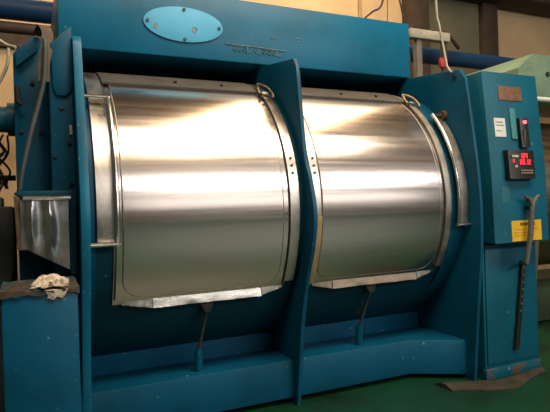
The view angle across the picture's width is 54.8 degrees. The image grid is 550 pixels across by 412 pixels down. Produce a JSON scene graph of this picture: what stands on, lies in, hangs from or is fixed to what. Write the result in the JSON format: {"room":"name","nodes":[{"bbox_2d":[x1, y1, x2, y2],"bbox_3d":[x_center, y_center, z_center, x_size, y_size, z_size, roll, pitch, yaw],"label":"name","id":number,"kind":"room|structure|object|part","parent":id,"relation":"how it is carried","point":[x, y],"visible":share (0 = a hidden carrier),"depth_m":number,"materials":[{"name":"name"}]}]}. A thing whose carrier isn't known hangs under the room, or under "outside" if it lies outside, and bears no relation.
{"room":"laundry","nodes":[
{"label":"laundry","id":0,"kind":"room"},
{"bbox_2d":[0,20,50,36],"bbox_3d":[-3.540,-0.061,4.427,5.275,3.245,0.110,-2,0,-25],"label":"pipe","id":1,"kind":"object","parent":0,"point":[8,27],"visible":0.02,"depth_m":4.93,"materials":[{"name":"metal"}]},
{"bbox_2d":[0,0,549,279],"bbox_3d":[0.427,-1.664,8.531,16.000,6.200,0.100,-2,0,-25],"label":"wall","id":2,"kind":"structure","parent":0,"point":[520,34],"depth_m":9.11,"materials":[{"name":"beige paint"}]},
{"bbox_2d":[0,33,41,48],"bbox_3d":[-4.864,-2.038,6.004,4.300,0.160,0.080,-2,0,-25],"label":"trim","id":3,"kind":"structure","parent":2,"relation":"attached to","point":[17,40],"depth_m":6.69,"materials":[{"name":"brown metal"}]},
{"bbox_2d":[357,0,361,17],"bbox_3d":[1.482,-1.697,8.939,0.060,6.200,0.040,-2,0,-25],"label":"trim","id":4,"kind":"structure","parent":2,"relation":"attached to","point":[359,2],"depth_m":8.92,"materials":[{"name":"beige wood"}]},
{"bbox_2d":[402,0,430,77],"bbox_3d":[2.516,-1.730,9.299,0.400,6.200,0.250,-2,0,-25],"label":"trim","id":5,"kind":"structure","parent":2,"relation":"attached to","point":[416,12],"depth_m":9.20,"materials":[{"name":"brown wood"}]},
{"bbox_2d":[429,0,479,74],"bbox_3d":[3.232,-2.853,9.738,1.330,2.400,0.080,-2,0,-25],"label":"wall panel","id":6,"kind":"object","parent":2,"relation":"attached to","point":[458,18],"depth_m":9.77,"materials":[{"name":"paint"}]},
{"bbox_2d":[478,2,498,55],"bbox_3d":[4.063,-1.778,10.039,0.370,6.200,0.200,-2,0,-25],"label":"trim","id":7,"kind":"structure","parent":2,"relation":"attached to","point":[487,12],"depth_m":9.94,"materials":[{"name":"brown wood"}]},
{"bbox_2d":[222,268,549,411],"bbox_3d":[3.345,1.396,2.398,16.000,0.100,13.600,-2,0,-25],"label":"floor","id":8,"kind":"structure","parent":0,"point":[408,392],"depth_m":3.93,"materials":[{"name":"green paint"}]},
{"bbox_2d":[0,197,17,411],"bbox_3d":[-2.037,0.734,3.401,0.700,1.560,0.700,-2,0,-25],"label":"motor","id":9,"kind":"object","parent":8,"relation":"on","point":[8,241],"visible":0.53,"depth_m":3.23,"materials":[{"name":"metal"}]},
{"bbox_3d":[-2.049,0.364,3.401,0.676,0.676,0.700,-2,0,-25],"label":"motor","id":10,"kind":"part","parent":9,"relation":"part of","materials":[{"name":"metal"}]},
{"bbox_2d":[0,276,80,411],"bbox_3d":[-1.169,0.935,2.669,0.357,1.105,0.381,-2,0,-25],"label":"cabinet","id":11,"kind":"object","parent":8,"relation":"on","point":[41,350],"visible":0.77,"depth_m":2.51,"materials":[{"name":"blue metal"}]},
{"bbox_2d":[29,273,68,288],"bbox_3d":[-1.112,0.363,2.620,0.187,0.053,0.246,-2,0,-25],"label":"crumpled cloth","id":12,"kind":"object","parent":11,"relation":"on","point":[51,280],"visible":1,"depth_m":2.57,"materials":[{"name":"beige fabric"}]},
{"bbox_2d":[13,0,483,411],"bbox_3d":[-0.306,-0.085,4.398,3.295,3.090,2.155,-2,0,-25],"label":"washing machine","id":13,"kind":"object","parent":8,"relation":"on","point":[246,203],"visible":1,"depth_m":3.79,"materials":[{"name":"blue paint"}]},
{"bbox_2d":[0,103,14,135],"bbox_3d":[-3.437,-0.492,2.555,3.922,0.207,0.207,-2,0,-25],"label":"pipe","id":14,"kind":"object","parent":13,"relation":"attached to","point":[7,115],"visible":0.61,"depth_m":3.29,"materials":[{"name":"blue metal"}]},
{"bbox_2d":[0,48,9,83],"bbox_3d":[-1.746,-0.809,3.284,0.194,0.357,0.065,-2,0,-9],"label":"cable","id":15,"kind":"object","parent":14,"relation":"on","point":[8,49],"visible":1,"depth_m":3.29,"materials":[{"name":"grey plastic"}]},
{"bbox_2d":[0,39,16,48],"bbox_3d":[-1.792,-1.118,3.366,0.323,0.266,0.046,-2,0,15],"label":"cable","id":16,"kind":"object","parent":13,"relation":"attached to","point":[1,41],"visible":1,"depth_m":3.34,"materials":[{"name":"white plastic"}]},
{"bbox_2d":[17,38,47,189],"bbox_3d":[-1.358,-0.520,2.969,0.179,0.859,0.040,-2,0,-29],"label":"hose","id":17,"kind":"object","parent":13,"relation":"on","point":[44,40],"visible":1,"depth_m":2.96,"materials":[{"name":"grey rubber"}]},
{"bbox_3d":[-1.483,0.197,3.858,0.030,2.600,2.145,-2,0,-25],"label":"plate","id":18,"kind":"part","parent":13,"relation":"part of","materials":[{"name":"blue paint"}]},
{"bbox_3d":[-1.118,-0.679,3.289,0.177,0.025,0.025,-2,0,-25],"label":"post","id":19,"kind":"part","parent":13,"relation":"part of","materials":[{"name":"silver metal"}]},
{"bbox_3d":[-0.984,0.225,3.059,0.177,0.025,0.025,-2,0,-25],"label":"post","id":20,"kind":"part","parent":13,"relation":"part of","materials":[{"name":"silver metal"}]},
{"bbox_3d":[-0.978,-0.232,3.199,0.027,0.932,0.300,-2,0,-25],"label":"handle rail","id":21,"kind":"part","parent":13,"relation":"part of","materials":[{"name":"silver metal"}]},
{"bbox_3d":[-0.631,-0.192,3.816,1.175,1.596,0.976,-2,0,-25],"label":"door","id":22,"kind":"part","parent":13,"relation":"part of","materials":[{"name":"metal"}]},
{"bbox_3d":[-0.605,-0.211,3.746,1.055,1.548,0.845,-2,0,-25],"label":"raised panel","id":23,"kind":"part","parent":13,"relation":"part of","materials":[{"name":"metal"}]},
{"bbox_3d":[-0.497,0.851,3.645,0.023,0.298,0.137,-2,0,-42],"label":"rod","id":24,"kind":"part","parent":13,"relation":"part of","materials":[{"name":"metal"}]},
{"bbox_3d":[-0.277,1.109,4.843,2.880,0.660,1.340,-2,0,-25],"label":"casing","id":25,"kind":"part","parent":13,"relation":"part of","materials":[{"name":"blue paint"}]},
{"bbox_2d":[83,80,464,356],"bbox_3d":[-0.119,0.049,4.408,2.915,2.090,1.649,-2,0,-25],"label":"tub","id":26,"kind":"object","parent":13,"relation":"in","point":[211,258],"depth_m":3.72,"materials":[{"name":"silver metal"}]},
{"bbox_3d":[-0.161,0.155,4.494,0.030,2.600,2.095,-2,0,-25],"label":"divider plate","id":27,"kind":"part","parent":13,"relation":"part of","materials":[{"name":"blue paint"}]},
{"bbox_3d":[0.711,0.813,4.200,0.023,0.298,0.137,-2,0,-42],"label":"rod","id":28,"kind":"part","parent":13,"relation":"part of","materials":[{"name":"metal"}]},
{"bbox_3d":[0.635,-0.250,4.317,1.065,1.548,0.845,-2,0,-25],"label":"raised panel","id":29,"kind":"part","parent":13,"relation":"part of","materials":[{"name":"metal"}]},
{"bbox_3d":[0.609,-0.231,4.386,1.185,1.596,0.976,-2,0,-25],"label":"door","id":30,"kind":"part","parent":13,"relation":"part of","materials":[{"name":"metal"}]},
{"bbox_3d":[1.172,0.113,5.094,0.030,2.600,2.120,-2,0,-25],"label":"plate","id":31,"kind":"part","parent":13,"relation":"part of","materials":[{"name":"blue paint"}]},
{"bbox_3d":[1.383,-0.306,4.285,0.027,0.932,0.300,-2,0,-25],"label":"handle rail","id":32,"kind":"part","parent":13,"relation":"part of","materials":[{"name":"silver metal"}]},
{"bbox_3d":[1.496,0.147,4.200,0.133,0.025,0.025,-2,0,-25],"label":"post","id":33,"kind":"part","parent":13,"relation":"part of","materials":[{"name":"silver metal"}]},
{"bbox_2d":[409,28,449,76],"bbox_3d":[1.958,-0.392,6.607,0.620,3.560,0.120,-2,0,-25],"label":"support stand","id":34,"kind":"object","parent":8,"relation":"on","point":[417,35],"visible":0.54,"depth_m":6.54,"materials":[{"name":"brown light grey-beige painted metal"}]},
{"bbox_3d":[1.815,-0.337,6.563,0.080,3.460,0.080,-2,0,-25],"label":"post","id":35,"kind":"part","parent":34,"relation":"part of","materials":[{"name":"grey metal"}]},
{"bbox_3d":[2.191,-0.349,6.725,0.060,3.460,0.060,-2,0,-25],"label":"post","id":36,"kind":"part","parent":34,"relation":"part of","materials":[{"name":"brown metal"}]},
{"bbox_2d":[432,29,459,48],"bbox_3d":[2.232,-2.150,6.824,0.575,0.176,0.111,-2,0,-39],"label":"rod","id":37,"kind":"object","parent":34,"relation":"on","point":[452,39],"visible":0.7,"depth_m":6.82,"materials":[{"name":"metal"}]},
{"bbox_2d":[435,367,544,391],"bbox_3d":[1.787,1.375,4.179,1.003,0.036,0.306,-2,0,-15],"label":"floor mat","id":38,"kind":"object","parent":8,"relation":"on","point":[516,381],"visible":1,"depth_m":4.11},
{"bbox_2d":[467,71,548,379],"bbox_3d":[1.812,0.158,4.636,0.623,2.470,0.986,-2,0,-25],"label":"tall cabinet","id":39,"kind":"object","parent":8,"relation":"on","point":[505,110],"visible":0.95,"depth_m":4.28,"materials":[{"name":"blue metal"}]},
{"bbox_3d":[1.905,-0.913,4.305,0.260,0.115,0.018,-2,0,-25],"label":"rating plate","id":40,"kind":"part","parent":39,"relation":"part of","materials":[{"name":"brown metal"}]},
{"bbox_3d":[1.954,0.799,4.370,0.575,0.940,0.014,-2,0,-25],"label":"door","id":41,"kind":"part","parent":39,"relation":"part of","materials":[{"name":"blue paint"}]},
{"bbox_3d":[1.966,1.346,4.382,0.623,0.085,0.045,-2,0,-25],"label":"kick plate","id":42,"kind":"part","parent":39,"relation":"part of","materials":[{"name":"blue metal"}]},
{"bbox_3d":[2.028,0.227,4.218,0.109,0.466,0.049,-2,0,-13],"label":"latch lever","id":43,"kind":"part","parent":39,"relation":"part of","materials":[{"name":"grey metal"}]},
{"bbox_2d":[466,54,549,321],"bbox_3d":[3.703,-0.206,7.206,3.040,3.080,2.005,-2,0,-25],"label":"washing machine","id":44,"kind":"object","parent":8,"relation":"on","point":[536,65],"visible":0.18,"depth_m":6.10,"materials":[{"name":"green paint"}]},
{"bbox_3d":[2.513,0.081,6.630,0.060,2.580,1.850,-2,0,-25],"label":"plate","id":45,"kind":"part","parent":44,"relation":"part of","materials":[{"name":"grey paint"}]},
{"bbox_3d":[4.081,-1.199,6.318,3.040,0.050,0.050,-2,0,-25],"label":"pipe rail","id":46,"kind":"part","parent":44,"relation":"part of","materials":[{"name":"metal"}]},
{"bbox_3d":[3.147,-4.901,2.398,16.000,0.100,13.600,-2,0,-25],"label":"ceiling","id":47,"kind":"structure","parent":0,"visible":0},
{"bbox_2d":[364,0,383,17],"bbox_3d":[0.917,-3.222,5.091,0.323,3.117,0.020,-2,0,-25],"label":"cable","id":48,"kind":"object","parent":47,"relation":"hanging from","point":[382,1],"visible":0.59,"depth_m":5.09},
{"bbox_2d":[399,0,412,77],"bbox_3d":[1.328,-1.693,5.698,0.449,6.201,0.018,-2,0,-25],"label":"hanging cable","id":49,"kind":"object","parent":47,"relation":"hanging from","point":[399,0],"visible":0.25,"depth_m":5.75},
{"bbox_2d":[435,0,451,72],"bbox_3d":[1.331,-2.941,4.374,0.142,3.705,0.050,-2,0,9],"label":"hanging cable","id":50,"kind":"object","parent":47,"relation":"hanging from","point":[436,8],"visible":1,"depth_m":4.38,"materials":[{"name":"white plastic"}]},
{"bbox_3d":[-4.064,-1.523,-0.966,0.100,6.200,13.600,-2,0,-25],"label":"wall","id":51,"kind":"structure","parent":0,"visible":0},
{"bbox_2d":[0,134,15,190],"bbox_3d":[-3.537,-0.222,2.777,3.910,0.406,0.166,-2,0,-25],"label":"wire tangle","id":52,"kind":"object","parent":51,"relation":"attached to","point":[4,179],"visible":1,"depth_m":3.54,"materials":[{"name":"black plastic"}]},
{"bbox_2d":[0,0,516,69],"bbox_3d":[1.275,-1.961,6.668,16.000,0.207,0.207,-2,0,-25],"label":"pipe","id":53,"kind":"object","parent":51,"relation":"attached to","point":[35,11],"visible":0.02,"depth_m":6.78,"materials":[{"name":"metal"}]},
{"bbox_2d":[439,58,447,72],"bbox_3d":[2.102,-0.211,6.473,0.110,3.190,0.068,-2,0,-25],"label":"valve","id":54,"kind":"object","parent":53,"relation":"attached to","point":[442,65],"visible":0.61,"depth_m":6.45,"materials":[{"name":"red paint"}]},
{"bbox_3d":[2.054,-1.745,6.473,0.110,0.120,0.050,-2,0,-25],"label":"valve handle","id":55,"kind":"part","parent":54,"relation":"part of","materials":[{"name":"red paint"}]},
{"bbox_3d":[10.556,-1.983,5.762,0.100,6.200,13.600,-2,0,-25],"label":"wall","id":56,"kind":"structure","parent":0,"visible":0},
{"bbox_2d":[459,0,549,15],"bbox_3d":[5.200,-4.075,10.319,5.700,0.480,0.500,-2,0,-25],"label":"trim","id":57,"kind":"structure","parent":56,"relation":"attached to","point":[541,7],"depth_m":10.07,"materials":[{"name":"brown wood"}]}
]}

